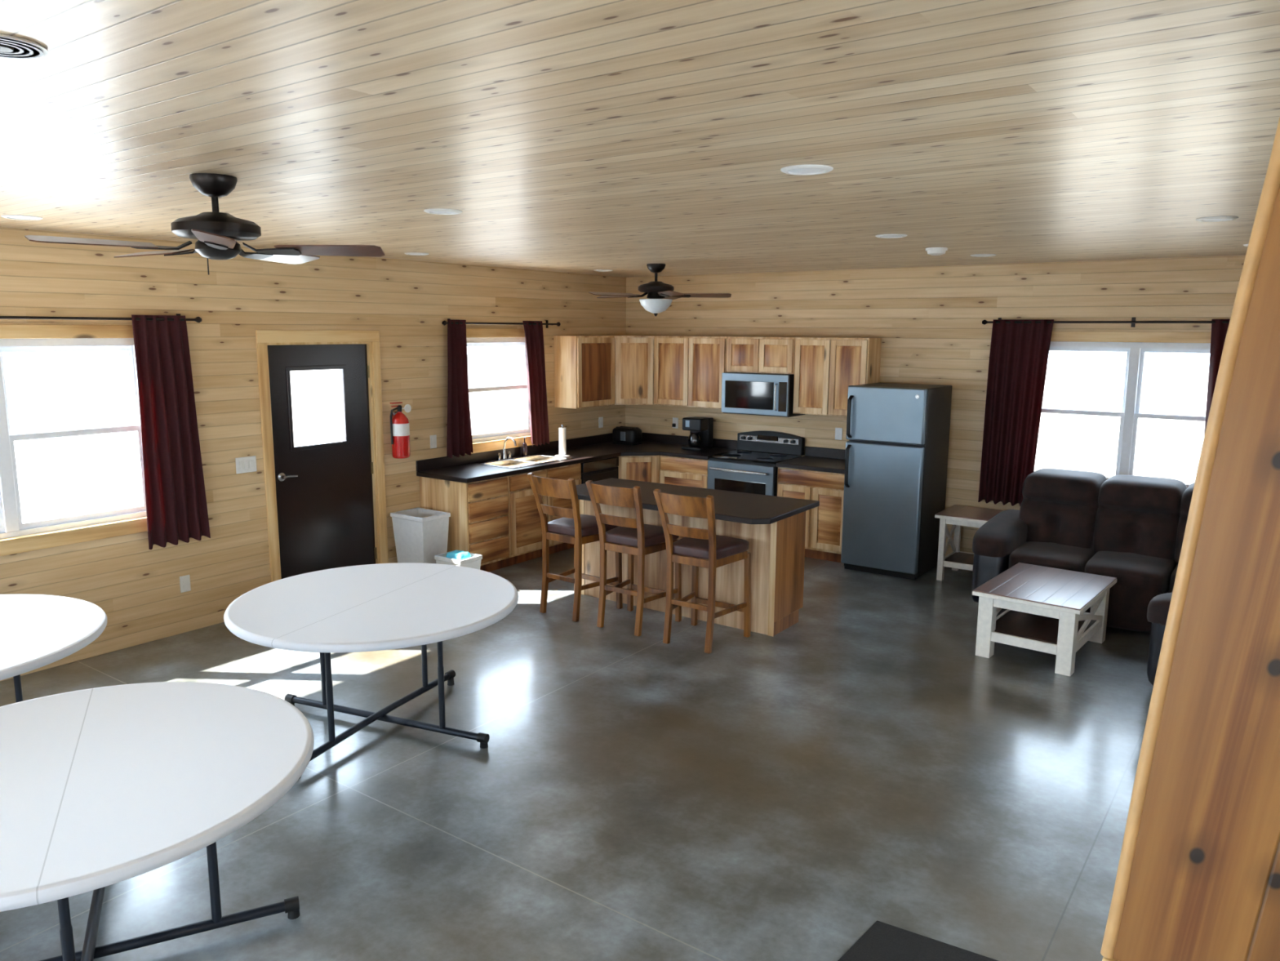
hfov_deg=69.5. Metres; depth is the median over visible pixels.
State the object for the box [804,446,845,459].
backsplash
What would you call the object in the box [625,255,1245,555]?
wall
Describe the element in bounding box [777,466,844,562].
base cabinet
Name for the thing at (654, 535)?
seat cushion
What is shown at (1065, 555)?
seat cushion
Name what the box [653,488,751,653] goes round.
bar stool
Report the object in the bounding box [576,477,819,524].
island countertop
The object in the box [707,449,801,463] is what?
cooktop
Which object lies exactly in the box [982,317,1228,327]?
curtain rod
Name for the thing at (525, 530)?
base cabinet
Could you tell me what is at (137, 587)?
wall
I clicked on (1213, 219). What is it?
recessed light
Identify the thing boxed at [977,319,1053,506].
curtain
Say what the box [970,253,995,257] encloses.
recessed light
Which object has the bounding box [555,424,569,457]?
paper towel holder
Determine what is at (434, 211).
recessed light
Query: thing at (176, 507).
curtain
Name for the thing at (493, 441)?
window
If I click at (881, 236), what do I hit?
recessed light
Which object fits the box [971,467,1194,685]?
sectional sofa
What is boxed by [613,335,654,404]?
upper cabinet
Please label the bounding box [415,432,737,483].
countertop
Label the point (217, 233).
ceiling fan
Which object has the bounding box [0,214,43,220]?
recessed light
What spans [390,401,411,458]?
fire extinguisher
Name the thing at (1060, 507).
cushion
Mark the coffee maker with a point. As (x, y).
(700, 428)
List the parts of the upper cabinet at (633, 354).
panel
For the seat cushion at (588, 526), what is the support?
on the bar stool at (584, 528)
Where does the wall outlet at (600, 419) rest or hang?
attached to the wall at (137, 587)
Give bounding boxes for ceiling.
[0,0,1279,277]
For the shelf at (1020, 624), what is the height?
0.020 m
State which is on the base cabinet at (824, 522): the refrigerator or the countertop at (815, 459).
the countertop at (815, 459)
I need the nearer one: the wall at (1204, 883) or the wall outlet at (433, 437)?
the wall at (1204, 883)
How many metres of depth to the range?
9.31 m
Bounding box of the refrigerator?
[840,382,952,579]
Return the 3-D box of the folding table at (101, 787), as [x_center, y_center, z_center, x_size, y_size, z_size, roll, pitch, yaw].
[-1.896,1.316,3.131,1.526,0.740,1.526,-4,10,-25]
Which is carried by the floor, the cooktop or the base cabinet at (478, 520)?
the base cabinet at (478, 520)
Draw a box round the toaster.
[612,426,642,444]
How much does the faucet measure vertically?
0.225 m
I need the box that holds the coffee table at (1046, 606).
[972,562,1117,675]
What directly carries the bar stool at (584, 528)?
on the floor
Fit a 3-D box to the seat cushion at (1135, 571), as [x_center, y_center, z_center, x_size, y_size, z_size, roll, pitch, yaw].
[3.744,0.682,7.025,0.535,0.229,0.930,7,11,35]
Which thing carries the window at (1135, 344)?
in the wall at (927, 321)
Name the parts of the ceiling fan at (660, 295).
blade, blade, lamp shade, blade, blade, blade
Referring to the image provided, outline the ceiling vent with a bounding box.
[0,34,48,58]
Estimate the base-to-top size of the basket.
0.338 m
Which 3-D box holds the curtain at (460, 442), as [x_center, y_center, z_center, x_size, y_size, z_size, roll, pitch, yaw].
[-1.665,-0.842,8.488,0.064,1.254,0.310,7,11,35]
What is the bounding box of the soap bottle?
[521,437,527,456]
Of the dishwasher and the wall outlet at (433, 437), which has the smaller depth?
the wall outlet at (433, 437)
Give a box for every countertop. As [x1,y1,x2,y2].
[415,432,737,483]
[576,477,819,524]
[775,446,845,473]
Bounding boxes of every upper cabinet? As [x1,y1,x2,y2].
[553,335,614,408]
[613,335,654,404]
[653,335,727,408]
[726,336,795,373]
[792,337,881,416]
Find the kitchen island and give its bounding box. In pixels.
[576,477,819,636]
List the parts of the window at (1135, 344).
sash, sash, casing, sash, sash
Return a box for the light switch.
[235,455,257,473]
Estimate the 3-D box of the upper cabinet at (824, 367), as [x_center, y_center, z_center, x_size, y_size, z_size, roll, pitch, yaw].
[1.908,-1.013,8.978,0.762,0.745,0.323,7,11,35]
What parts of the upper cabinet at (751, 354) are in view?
panel, door, door, panel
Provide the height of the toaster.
0.187 m
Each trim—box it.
[1100,116,1279,959]
[1102,956,1118,960]
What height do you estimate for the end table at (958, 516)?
0.600 m
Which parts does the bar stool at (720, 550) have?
leg, rail, leg, seat frame, leg, leg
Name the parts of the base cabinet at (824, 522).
door, panel, drawer, door, panel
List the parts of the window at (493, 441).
sash, sash, sill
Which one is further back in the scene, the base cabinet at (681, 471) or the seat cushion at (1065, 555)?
the base cabinet at (681, 471)
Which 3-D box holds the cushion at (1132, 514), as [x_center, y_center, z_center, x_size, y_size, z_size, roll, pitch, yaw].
[3.941,0.302,7.276,0.580,0.620,0.608,7,11,35]
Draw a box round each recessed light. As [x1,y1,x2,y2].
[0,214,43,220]
[404,252,428,255]
[423,208,462,214]
[594,269,613,271]
[780,164,833,175]
[875,234,906,238]
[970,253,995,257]
[1195,216,1238,222]
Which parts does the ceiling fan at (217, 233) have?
blade, blade, pull chain, blade, blade, blade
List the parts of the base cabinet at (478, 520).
drawer, drawer, drawer, drawer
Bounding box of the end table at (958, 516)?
[934,504,1004,580]
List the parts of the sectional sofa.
arm, footrest panel, arm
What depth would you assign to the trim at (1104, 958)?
1.15 m
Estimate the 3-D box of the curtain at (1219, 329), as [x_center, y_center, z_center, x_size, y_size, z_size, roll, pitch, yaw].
[4.675,-0.418,7.138,0.575,1.637,0.063,7,11,35]
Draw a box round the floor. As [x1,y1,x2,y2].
[0,546,1153,960]
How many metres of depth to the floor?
4.36 m
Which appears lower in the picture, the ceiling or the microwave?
the microwave
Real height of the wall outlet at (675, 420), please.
0.120 m
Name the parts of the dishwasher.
door, control panel, handle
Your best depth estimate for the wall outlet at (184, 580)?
6.64 m
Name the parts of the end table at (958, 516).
leg, leg, rail, frame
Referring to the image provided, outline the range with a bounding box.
[707,430,804,496]
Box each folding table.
[0,594,106,702]
[0,681,314,960]
[223,562,518,778]
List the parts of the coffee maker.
control panel, water tank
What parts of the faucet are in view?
tap handle, tap handle, spout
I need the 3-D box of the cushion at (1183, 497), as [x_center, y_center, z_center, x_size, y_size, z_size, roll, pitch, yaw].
[4.405,0.358,6.945,0.595,0.620,0.608,7,11,35]
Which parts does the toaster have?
plate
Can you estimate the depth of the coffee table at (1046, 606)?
6.22 m
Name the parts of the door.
handle, casing, glass frame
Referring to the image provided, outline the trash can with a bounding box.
[390,506,450,563]
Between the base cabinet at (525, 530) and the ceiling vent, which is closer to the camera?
the ceiling vent
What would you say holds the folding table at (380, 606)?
on the floor
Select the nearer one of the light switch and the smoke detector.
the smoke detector
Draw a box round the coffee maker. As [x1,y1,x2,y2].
[681,416,713,450]
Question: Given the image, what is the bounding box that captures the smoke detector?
[925,247,947,255]
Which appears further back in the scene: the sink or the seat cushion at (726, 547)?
the sink
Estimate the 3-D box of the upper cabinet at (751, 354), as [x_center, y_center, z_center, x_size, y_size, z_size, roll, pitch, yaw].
[1.286,-1.279,9.391,0.770,0.360,0.323,7,11,35]
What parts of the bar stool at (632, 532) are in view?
leg, rail, leg, leg, seat frame, leg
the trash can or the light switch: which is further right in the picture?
the trash can
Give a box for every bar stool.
[527,472,622,622]
[585,480,681,635]
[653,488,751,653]
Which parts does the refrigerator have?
handle, handle, door, freezer door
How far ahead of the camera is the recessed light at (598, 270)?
9.15 m
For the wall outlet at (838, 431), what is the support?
attached to the wall at (927, 321)
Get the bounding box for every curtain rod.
[0,313,201,322]
[441,318,560,328]
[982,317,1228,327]
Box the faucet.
[496,436,516,460]
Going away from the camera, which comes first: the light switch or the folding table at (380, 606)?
the folding table at (380, 606)
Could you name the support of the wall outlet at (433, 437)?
attached to the wall at (137, 587)
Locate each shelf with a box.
[944,551,973,564]
[994,609,1096,644]
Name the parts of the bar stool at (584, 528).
leg, rail, seat frame, leg, leg, leg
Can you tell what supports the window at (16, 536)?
in the wall at (137, 587)
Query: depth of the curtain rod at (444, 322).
8.89 m
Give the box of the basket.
[434,550,482,569]
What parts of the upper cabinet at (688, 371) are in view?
door, panel, panel, door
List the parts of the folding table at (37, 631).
leg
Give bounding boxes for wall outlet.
[179,574,191,592]
[430,435,436,448]
[598,417,603,427]
[671,417,678,428]
[835,427,842,439]
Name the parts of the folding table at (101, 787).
leg, leg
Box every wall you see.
[0,226,626,681]
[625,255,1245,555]
[1112,184,1279,960]
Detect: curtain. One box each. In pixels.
[131,315,210,549]
[446,319,472,457]
[522,320,549,446]
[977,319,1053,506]
[1204,319,1230,435]
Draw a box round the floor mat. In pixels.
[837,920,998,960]
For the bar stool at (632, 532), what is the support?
on the floor
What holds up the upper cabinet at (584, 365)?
attached to the wall at (137, 587)
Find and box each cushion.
[547,514,618,536]
[605,524,679,546]
[672,534,748,559]
[1008,541,1094,572]
[1018,467,1106,548]
[1084,551,1177,593]
[1092,474,1186,559]
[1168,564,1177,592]
[1174,482,1194,564]
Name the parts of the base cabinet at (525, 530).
drawer, door, panel, panel, drawer, door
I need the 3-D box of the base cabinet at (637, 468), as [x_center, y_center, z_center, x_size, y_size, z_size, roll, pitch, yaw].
[-0.077,0.095,10.231,0.907,0.872,0.932,7,11,35]
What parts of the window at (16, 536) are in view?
sash, sash, sill, sash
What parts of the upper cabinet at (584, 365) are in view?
door, panel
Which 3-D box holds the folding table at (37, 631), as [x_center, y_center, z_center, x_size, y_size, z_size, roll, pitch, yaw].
[-3.368,1.107,4.364,1.526,0.740,1.526,-1,9,-9]
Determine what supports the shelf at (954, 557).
attached to the end table at (958, 516)
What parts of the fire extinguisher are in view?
handle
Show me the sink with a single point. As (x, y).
(525, 461)
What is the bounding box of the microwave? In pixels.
[721,372,804,417]
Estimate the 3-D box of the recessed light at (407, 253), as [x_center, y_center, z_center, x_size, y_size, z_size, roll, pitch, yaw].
[-1.763,-1.787,7.283,0.190,0.009,0.190,7,11,35]
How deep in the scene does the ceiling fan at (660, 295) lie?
8.29 m
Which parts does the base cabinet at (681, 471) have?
door, panel, drawer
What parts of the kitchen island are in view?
panel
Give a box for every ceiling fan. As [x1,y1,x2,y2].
[24,173,385,275]
[588,263,731,316]
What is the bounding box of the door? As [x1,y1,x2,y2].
[255,329,388,582]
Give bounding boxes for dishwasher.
[580,456,618,484]
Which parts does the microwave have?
handle, control panel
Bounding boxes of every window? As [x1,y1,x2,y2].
[0,324,147,555]
[459,328,533,455]
[1034,331,1211,488]
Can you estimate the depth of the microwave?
9.24 m
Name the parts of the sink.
bowl, bowl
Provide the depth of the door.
7.53 m
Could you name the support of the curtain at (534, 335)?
hanging from the curtain rod at (444, 322)
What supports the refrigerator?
on the floor
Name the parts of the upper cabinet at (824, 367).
panel, door, door, panel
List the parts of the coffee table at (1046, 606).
leg, frame, rail, leg, leg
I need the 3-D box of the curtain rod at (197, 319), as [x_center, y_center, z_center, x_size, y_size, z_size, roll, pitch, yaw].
[-3.839,-0.969,5.479,0.106,0.080,2.520,7,11,35]
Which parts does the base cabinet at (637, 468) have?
panel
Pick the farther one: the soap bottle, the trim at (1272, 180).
the soap bottle
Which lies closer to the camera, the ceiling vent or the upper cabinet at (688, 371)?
the ceiling vent
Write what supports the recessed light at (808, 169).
in the ceiling
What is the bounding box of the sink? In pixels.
[477,453,573,468]
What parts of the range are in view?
handle, oven door, control panel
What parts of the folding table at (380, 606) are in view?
leg, leg, leg, leg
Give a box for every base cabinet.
[419,475,509,571]
[502,459,581,567]
[617,455,660,483]
[659,455,709,488]
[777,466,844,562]
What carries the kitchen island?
on the floor

